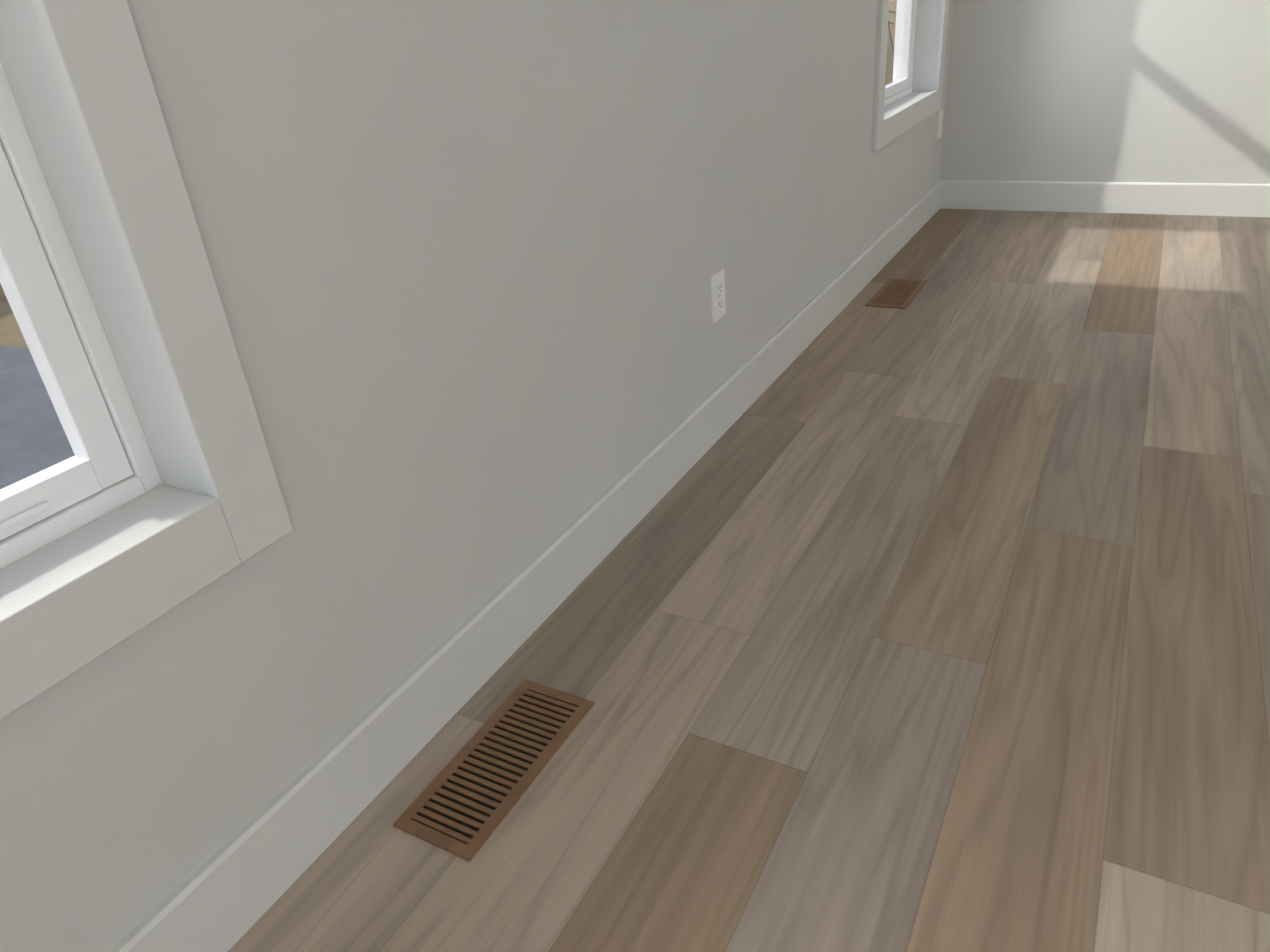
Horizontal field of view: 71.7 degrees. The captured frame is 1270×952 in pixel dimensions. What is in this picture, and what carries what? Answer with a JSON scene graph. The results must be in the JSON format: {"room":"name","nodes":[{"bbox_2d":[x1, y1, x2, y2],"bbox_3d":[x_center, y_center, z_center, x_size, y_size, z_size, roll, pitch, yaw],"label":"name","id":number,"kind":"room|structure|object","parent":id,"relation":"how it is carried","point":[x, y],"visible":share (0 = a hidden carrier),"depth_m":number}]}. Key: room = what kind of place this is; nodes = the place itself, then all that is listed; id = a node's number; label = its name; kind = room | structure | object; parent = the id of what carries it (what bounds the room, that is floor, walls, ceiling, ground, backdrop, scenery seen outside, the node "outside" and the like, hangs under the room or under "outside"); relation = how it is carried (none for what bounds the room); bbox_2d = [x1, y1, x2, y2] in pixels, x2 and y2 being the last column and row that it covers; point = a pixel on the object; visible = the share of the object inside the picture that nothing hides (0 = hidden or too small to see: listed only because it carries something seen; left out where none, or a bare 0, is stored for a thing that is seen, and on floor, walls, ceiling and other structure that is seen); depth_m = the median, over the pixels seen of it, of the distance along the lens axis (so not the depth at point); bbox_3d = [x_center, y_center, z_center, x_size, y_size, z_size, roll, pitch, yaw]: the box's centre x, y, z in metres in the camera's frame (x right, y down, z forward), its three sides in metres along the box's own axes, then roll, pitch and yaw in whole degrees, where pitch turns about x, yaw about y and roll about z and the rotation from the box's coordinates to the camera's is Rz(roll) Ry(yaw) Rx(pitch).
{"room":"empty living room","nodes":[
{"label":"empty living room","id":0,"kind":"room"},
{"bbox_2d":[0,0,953,951],"bbox_3d":[1.893,-2.948,4.689,0.160,2.440,19.700,11,32,27],"label":"wall","id":1,"kind":"structure","parent":0,"point":[468,258],"depth_m":1.26},
{"bbox_2d":[0,0,292,719],"bbox_3d":[-0.837,-0.427,0.349,0.210,1.650,1.095,11,32,27],"label":"window","id":2,"kind":"structure","parent":1,"relation":"in","point":[158,494],"depth_m":0.92},
{"bbox_2d":[109,180,1269,951],"bbox_3d":[4.254,-1.509,4.062,5.020,0.132,19.500,11,32,27],"label":"baseboard","id":3,"kind":"structure","parent":1,"relation":"attached to","point":[235,886],"depth_m":1.57},
{"bbox_2d":[711,268,725,322],"bbox_3d":[0.207,-0.444,2.166,0.008,0.116,0.072,11,32,27],"label":"electrical outlet","id":4,"kind":"object","parent":1,"relation":"attached to","point":[718,295],"visible":1,"depth_m":2.16},
{"bbox_2d":[872,0,948,150],"bbox_3d":[0.964,-2.142,3.196,0.210,1.650,1.095,11,32,27],"label":"window","id":5,"kind":"structure","parent":1,"relation":"in","point":[909,97],"depth_m":3.74},
{"bbox_2d":[937,110,942,138],"bbox_3d":[1.407,-1.620,4.051,0.008,0.116,0.072,11,32,27],"label":"electrical outlet","id":6,"kind":"object","parent":1,"relation":"attached to","point":[940,120],"visible":1,"depth_m":4.04},
{"bbox_2d":[228,209,1269,951],"bbox_3d":[4.245,-1.428,4.117,5.300,0.060,19.700,11,32,27],"label":"floor","id":7,"kind":"structure","parent":0,"point":[934,617],"depth_m":1.50},
{"bbox_2d":[393,679,593,861],"bbox_3d":[-0.209,0.442,1.369,0.140,0.005,0.335,11,32,27],"label":"floor vent","id":8,"kind":"object","parent":7,"relation":"in","point":[467,799],"visible":1,"depth_m":1.35},
{"bbox_2d":[865,278,926,308],"bbox_3d":[0.958,-0.669,3.214,0.140,0.005,0.335,11,32,27],"label":"floor vent","id":9,"kind":"object","parent":7,"relation":"in","point":[897,293],"visible":1,"depth_m":3.20},
{"bbox_2d":[940,0,1269,183],"bbox_3d":[3.094,-2.093,2.911,3.840,2.440,0.110,11,32,27],"label":"wall","id":10,"kind":"structure","parent":0,"point":[1161,91],"depth_m":3.76},
{"label":"outside","id":11,"kind":"structure","parent":0,"visible":0},
{"bbox_2d":[0,0,896,347],"bbox_3d":[-49.907,-16.038,47.425,146.000,5.100,280.000,11,32,27],"label":"ground","id":12,"kind":"structure","parent":11,"point":[14,338],"depth_m":8.72},
{"bbox_2d":[0,345,74,488],"bbox_3d":[-9.128,3.344,0.313,9.000,0.771,18.300,11,32,27],"label":"driveway","id":13,"kind":"structure","parent":12,"relation":"on","point":[16,408],"depth_m":5.52},
{"bbox_2d":[888,11,895,53],"bbox_3d":[-1.292,-18.700,21.566,35.556,19.800,36.382,11,32,27],"label":"tree","id":14,"kind":"object","parent":12,"relation":"on","point":[889,30],"depth_m":17.32}
]}

